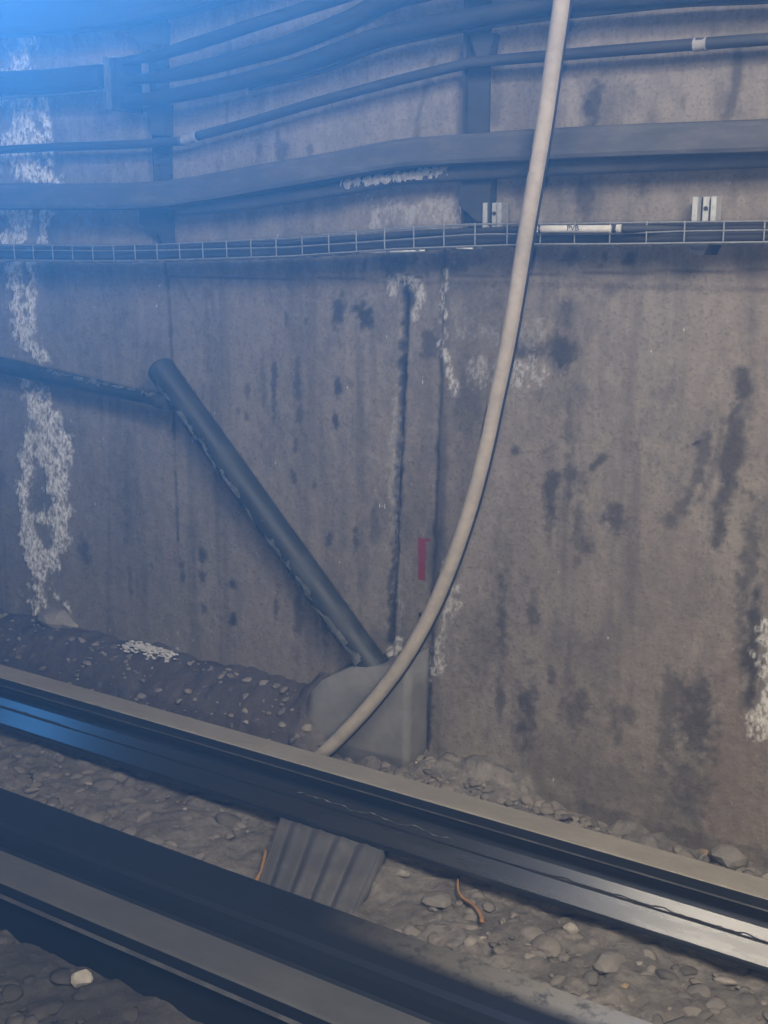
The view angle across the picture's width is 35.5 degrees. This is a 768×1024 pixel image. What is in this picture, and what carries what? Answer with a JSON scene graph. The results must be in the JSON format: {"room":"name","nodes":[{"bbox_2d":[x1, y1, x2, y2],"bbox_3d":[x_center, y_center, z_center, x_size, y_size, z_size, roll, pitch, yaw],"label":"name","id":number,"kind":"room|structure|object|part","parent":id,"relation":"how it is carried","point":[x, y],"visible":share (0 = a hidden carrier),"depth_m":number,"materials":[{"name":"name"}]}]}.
{"room":"underground passage","nodes":[
{"label":"underground passage","id":0,"kind":"room"},
{"bbox_2d":[0,0,767,867],"bbox_3d":[-1.360,-1.252,4.579,10.580,4.580,0.040,8,15,32],"label":"wall","id":1,"kind":"structure","parent":0,"point":[600,632],"depth_m":3.78,"materials":[{"name":"concrete"}]},
{"bbox_2d":[0,64,104,99],"bbox_3d":[-1.862,-1.633,4.709,2.140,0.102,0.070,8,15,32],"label":"cable bundle","id":2,"kind":"object","parent":1,"relation":"attached to","point":[85,79],"visible":0.96,"depth_m":4.24,"materials":[{"name":"black rubber"}]},
{"bbox_2d":[0,356,171,410],"bbox_3d":[-1.671,-0.637,4.847,2.191,0.282,0.086,8,15,33],"label":"pipe","id":3,"kind":"object","parent":1,"relation":"attached to","point":[11,367],"visible":0.98,"depth_m":4.50,"materials":[{"name":"metal"}]},
{"bbox_2d":[103,57,142,112],"bbox_3d":[-0.893,-1.461,4.109,0.039,0.172,0.140,8,15,32],"label":"clamp","id":4,"kind":"object","parent":1,"relation":"attached to","point":[113,68],"visible":0.82,"depth_m":4.08,"materials":[{"name":"grey metal"}]},
{"bbox_3d":[-0.906,-1.465,4.117,0.007,0.168,0.140,8,15,32],"label":"plate","id":5,"kind":"part","parent":4,"relation":"part of","materials":[{"name":"grey metal"}]},
{"bbox_2d":[127,20,175,243],"bbox_3d":[-0.810,-1.459,4.123,0.188,1.134,0.040,8,15,32],"label":"support post","id":6,"kind":"object","parent":1,"relation":"attached to","point":[152,36],"visible":0.64,"depth_m":4.11,"materials":[{"name":"metal"}]},
{"bbox_2d":[0,132,198,153],"bbox_3d":[-1.709,-1.405,4.692,2.583,0.044,0.034,8,15,32],"label":"conduit","id":7,"kind":"object","parent":6,"relation":"attached to","point":[183,140],"visible":1,"depth_m":4.23,"materials":[{"name":"grey plastic"}]},
{"bbox_2d":[0,0,244,38],"bbox_3d":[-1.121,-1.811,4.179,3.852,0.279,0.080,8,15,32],"label":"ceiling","id":8,"kind":"structure","parent":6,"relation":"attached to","point":[18,18],"depth_m":4.09,"materials":[{"name":"grey concrete"}]},
{"bbox_3d":[-0.810,-1.619,4.086,0.188,0.104,0.040,8,15,32],"label":"gusset plate","id":9,"kind":"part","parent":6,"relation":"part of","materials":[{"name":"paint"}]},
{"bbox_3d":[-0.798,-1.004,4.220,0.132,0.161,0.040,8,15,32],"label":"gusset plate","id":10,"kind":"part","parent":6,"relation":"part of","materials":[{"name":"paint"}]},
{"bbox_3d":[-0.782,-1.347,4.131,0.121,0.100,0.040,8,15,32],"label":"gusset plate","id":11,"kind":"part","parent":6,"relation":"part of","materials":[{"name":"paint"}]},
{"bbox_2d":[0,119,767,209],"bbox_3d":[-0.540,-1.102,3.952,5.366,0.200,0.090,8,15,32],"label":"duct","id":12,"kind":"object","parent":6,"relation":"attached to","point":[728,137],"visible":0.97,"depth_m":3.53,"materials":[{"name":"grey metal"}]},
{"bbox_2d":[166,154,767,217],"bbox_3d":[0.493,-0.913,3.345,2.934,0.158,0.052,8,15,32],"label":"power cable","id":13,"kind":"object","parent":12,"relation":"attached to","point":[692,163],"visible":1,"depth_m":3.49,"materials":[{"name":"black rubber"}]},
{"bbox_2d":[458,0,499,223],"bbox_3d":[0.276,-1.285,3.446,0.107,0.896,0.040,8,15,32],"label":"cable support bracket","id":14,"kind":"object","parent":1,"relation":"attached to","point":[477,81],"visible":0.59,"depth_m":3.49,"materials":[{"name":"metal"}]},
{"bbox_2d":[118,0,353,65],"bbox_3d":[0.377,-1.439,3.263,3.111,0.219,0.042,8,15,32],"label":"power cable","id":15,"kind":"object","parent":14,"relation":"attached to","point":[307,7],"visible":0.97,"depth_m":3.79,"materials":[{"name":"black rubber"}]},
{"bbox_2d":[122,0,430,84],"bbox_3d":[0.378,-1.377,3.277,3.119,0.219,0.057,8,15,32],"label":"power cable","id":16,"kind":"object","parent":14,"relation":"attached to","point":[348,20],"visible":0.97,"depth_m":3.70,"materials":[{"name":"black rubber"}]},
{"bbox_2d":[122,0,759,106],"bbox_3d":[0.379,-1.299,3.294,3.131,0.202,0.057,8,15,32],"label":"power cable","id":17,"kind":"object","parent":14,"relation":"attached to","point":[490,14],"visible":0.98,"depth_m":3.49,"materials":[{"name":"black rubber"}]},
{"bbox_3d":[0.276,-0.934,3.527,0.107,0.160,0.040,8,15,32],"label":"gusset plate","id":18,"kind":"part","parent":14,"relation":"part of","materials":[{"name":"paint"}]},
{"bbox_2d":[195,32,767,140],"bbox_3d":[0.544,-1.164,3.260,2.777,0.189,0.035,8,15,32],"label":"conduit","id":19,"kind":"object","parent":14,"relation":"attached to","point":[756,39],"visible":0.98,"depth_m":3.38,"materials":[{"name":"grey plastic"}]},
{"bbox_3d":[0.287,-1.326,3.429,0.077,0.072,0.040,8,15,32],"label":"gusset plate","id":20,"kind":"part","parent":14,"relation":"part of","materials":[{"name":"paint"}]},
{"bbox_2d":[249,0,767,90],"bbox_3d":[0.639,-1.274,3.201,2.554,0.135,0.013,8,15,32],"label":"cable","id":21,"kind":"object","parent":14,"relation":"attached to","point":[614,11],"visible":0.7,"depth_m":3.38,"materials":[{"name":"black rubber"}]},
{"bbox_2d":[483,203,508,226],"bbox_3d":[0.326,-0.852,3.509,0.061,0.101,0.046,8,15,32],"label":"channel","id":22,"kind":"object","parent":1,"relation":"attached to","point":[500,211],"visible":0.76,"depth_m":3.49,"materials":[{"name":"metal"}]},
{"bbox_2d":[687,196,721,254],"bbox_3d":[0.839,-0.752,3.151,0.074,0.149,0.116,8,15,32],"label":"channel","id":23,"kind":"object","parent":1,"relation":"attached to","point":[703,208],"visible":0.79,"depth_m":3.16,"materials":[{"name":"metal"}]},
{"bbox_2d":[0,219,767,262],"bbox_3d":[-0.564,-0.895,4.015,7.000,0.139,0.113,8,15,32],"label":"cable tray","id":24,"kind":"object","parent":23,"relation":"attached to","point":[725,243],"visible":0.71,"depth_m":3.59,"materials":[{"name":"metal"}]},
{"bbox_2d":[55,236,430,251],"bbox_3d":[-0.555,-0.894,4.029,7.000,0.118,0.044,8,15,32],"label":"cable","id":25,"kind":"object","parent":24,"relation":"in","point":[427,236],"visible":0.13,"depth_m":4.36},
{"bbox_2d":[0,231,767,259],"bbox_3d":[-0.578,-0.883,3.995,7.000,0.109,0.035,8,15,32],"label":"cable","id":26,"kind":"object","parent":24,"relation":"in","point":[728,235],"visible":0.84,"depth_m":3.59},
{"bbox_2d":[0,222,767,251],"bbox_3d":[-0.566,-0.912,4.007,7.000,0.097,0.024,8,15,32],"label":"cable","id":27,"kind":"object","parent":24,"relation":"in","point":[511,229],"visible":0.66,"depth_m":3.79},
{"bbox_2d":[352,249,425,253],"bbox_3d":[0.011,-0.787,3.631,0.262,0.015,0.006,8,15,32],"label":"rod","id":28,"kind":"object","parent":24,"relation":"in","point":[424,250],"visible":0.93,"depth_m":3.62,"materials":[{"name":"metal"}]},
{"bbox_2d":[455,247,472,249],"bbox_3d":[0.234,-0.766,3.489,0.056,0.006,0.006,8,15,32],"label":"rod","id":29,"kind":"object","parent":24,"relation":"in","point":[461,248],"visible":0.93,"depth_m":3.49,"materials":[{"name":"metal"}]},
{"bbox_2d":[539,225,611,232],"bbox_3d":[0.518,-0.766,3.247,0.205,0.022,0.022,8,15,32],"label":"junction sleeve","id":30,"kind":"object","parent":24,"relation":"in","point":[543,228],"visible":1,"depth_m":3.24,"materials":[{"name":"plastic"}]},
{"bbox_2d":[622,223,767,232],"bbox_3d":[1.140,-0.687,2.896,1.177,0.024,0.052,8,15,30],"label":"cable","id":31,"kind":"object","parent":24,"relation":"in","point":[626,228],"visible":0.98,"depth_m":3.11,"materials":[{"name":"grey plastic"}]},
{"bbox_2d":[615,224,621,232],"bbox_3d":[0.624,-0.751,3.180,0.014,0.021,0.021,8,15,32],"label":"ring","id":32,"kind":"object","parent":31,"relation":"attached to","point":[618,228],"visible":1,"depth_m":3.17,"materials":[{"name":"plastic"}]},
{"bbox_2d":[0,608,767,1023],"bbox_3d":[-2.499,0.962,3.292,10.560,0.352,4.326,8,15,32],"label":"floor","id":33,"kind":"structure","parent":0,"point":[393,901],"depth_m":3.67,"materials":[{"name":"grey gravel"}]},
{"bbox_2d":[37,607,73,628],"bbox_3d":[-1.321,0.432,4.961,0.209,0.085,0.186,2,13,10],"label":"stone","id":34,"kind":"object","parent":33,"relation":"on","point":[55,618],"visible":0.59,"depth_m":4.89,"materials":[{"name":"grey stone"}]},
{"bbox_2d":[69,623,78,627],"bbox_3d":[-1.266,0.466,4.890,0.042,0.026,0.030,2,13,7],"label":"stone","id":35,"kind":"object","parent":33,"relation":"on","point":[71,625],"visible":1,"depth_m":4.88,"materials":[{"name":"grey stone"}]},
{"bbox_2d":[71,969,92,987],"bbox_3d":[-0.757,1.172,3.013,0.056,0.044,0.042,-2,13,-10],"label":"stone","id":36,"kind":"object","parent":33,"relation":"on","point":[80,978],"visible":1,"depth_m":3.00,"materials":[{"name":"beige stone"}]},
{"bbox_2d":[118,640,178,661],"bbox_3d":[-0.911,0.536,4.628,0.305,0.042,0.074,8,15,32],"label":"crumbs","id":37,"kind":"object","parent":33,"relation":"on","point":[141,646],"visible":1,"depth_m":4.62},
{"bbox_2d":[255,848,267,880],"bbox_3d":[-0.359,1.039,3.525,0.017,0.012,0.185,1,13,3],"label":"scrap","id":38,"kind":"object","parent":33,"relation":"on","point":[264,857],"visible":0.89,"depth_m":3.52,"materials":[{"name":"brown metal"}]},
{"bbox_2d":[259,817,386,913],"bbox_3d":[-0.217,1.054,3.498,0.368,0.112,0.538,4,14,17],"label":"sleeper","id":39,"kind":"object","parent":33,"relation":"on","point":[338,872],"visible":0.6,"depth_m":3.50,"materials":[{"name":"grey concrete"}]},
{"bbox_2d":[0,788,652,1023],"bbox_3d":[-2.025,0.851,3.984,10.600,0.250,0.283,8,15,32],"label":"rail","id":40,"kind":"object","parent":33,"relation":"on","point":[219,945],"depth_m":2.89,"materials":[{"name":"metal"}]},
{"bbox_2d":[306,648,428,767],"bbox_3d":[-0.059,0.652,4.089,0.424,0.446,0.158,8,15,32],"label":"footing","id":41,"kind":"object","parent":33,"relation":"on","point":[395,734],"visible":0.63,"depth_m":3.99,"materials":[{"name":"concrete"}]},
{"bbox_2d":[148,358,388,667],"bbox_3d":[-0.403,0.023,4.162,1.025,1.061,0.116,8,15,32],"label":"drain pipe","id":42,"kind":"object","parent":41,"relation":"on","point":[310,579],"visible":0.98,"depth_m":4.12,"materials":[{"name":"metal"}]},
{"bbox_2d":[0,664,767,973],"bbox_3d":[-1.590,0.664,4.636,10.600,0.180,0.174,8,15,32],"label":"rail","id":43,"kind":"object","parent":33,"relation":"on","point":[709,909],"visible":1,"depth_m":3.53,"materials":[{"name":"metal"}]},
{"bbox_2d":[0,613,767,1023],"bbox_3d":[-1.155,0.910,3.660,4.843,0.311,2.063,8,15,32],"label":"ballast","id":44,"kind":"object","parent":33,"relation":"on","point":[547,946],"visible":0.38,"depth_m":3.39,"materials":[{"name":"grey gravel"}]},
{"bbox_2d":[422,892,450,908],"bbox_3d":[0.151,1.090,3.370,0.087,0.038,0.066,8,15,32],"label":"stone","id":45,"kind":"object","parent":44,"relation":"on","point":[434,899],"visible":1,"depth_m":3.35,"materials":[{"name":"grey stone"}]},
{"bbox_2d":[314,0,572,756],"bbox_3d":[0.126,-0.719,3.392,0.941,3.385,0.076,6,14,25],"label":"hose","id":46,"kind":"object","parent":44,"relation":"on","point":[561,9],"visible":0.88,"depth_m":3.36,"materials":[{"name":"beige rubber"}]},
{"bbox_2d":[456,877,483,923],"bbox_3d":[0.233,1.082,3.350,0.031,0.013,0.236,-4,13,-15],"label":"scrap","id":47,"kind":"object","parent":44,"relation":"on","point":[481,919],"visible":1,"depth_m":3.33,"materials":[{"name":"brown metal"}]},
{"bbox_2d":[463,937,476,946],"bbox_3d":[0.226,1.140,3.172,0.034,0.027,0.042,8,15,32],"label":"stone","id":48,"kind":"object","parent":44,"relation":"on","point":[470,941],"visible":1,"depth_m":3.16,"materials":[{"name":"grey stone"}]},
{"bbox_2d":[708,844,748,869],"bbox_3d":[0.995,1.005,3.477,0.101,0.083,0.099,-6,14,-24],"label":"stone","id":49,"kind":"object","parent":44,"relation":"on","point":[728,856],"visible":0.84,"depth_m":3.45,"materials":[{"name":"grey stone"}]},
{"bbox_2d":[395,869,409,877],"bbox_3d":[0.055,1.060,3.516,0.047,0.032,0.035,8,15,32],"label":"stone","id":50,"kind":"object","parent":33,"relation":"on","point":[401,873],"visible":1,"depth_m":3.50,"materials":[{"name":"grey stone"}]},
{"bbox_2d":[563,922,579,933],"bbox_3d":[0.504,1.122,3.230,0.042,0.038,0.047,8,15,32],"label":"stone","id":51,"kind":"object","parent":33,"relation":"on","point":[570,927],"visible":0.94,"depth_m":3.21,"materials":[{"name":"beige stone"}]},
{"bbox_2d":[592,951,625,973],"bbox_3d":[0.575,1.155,3.076,0.080,0.039,0.082,8,15,32],"label":"stone","id":52,"kind":"object","parent":33,"relation":"on","point":[606,962],"visible":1,"depth_m":3.06,"materials":[{"name":"grey stone"}]},
{"bbox_2d":[700,849,708,855],"bbox_3d":[0.948,1.005,3.534,0.035,0.024,0.039,-1,13,-3],"label":"stone","id":53,"kind":"object","parent":33,"relation":"on","point":[705,851],"visible":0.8,"depth_m":3.53,"materials":[{"name":"stone"}]}
]}

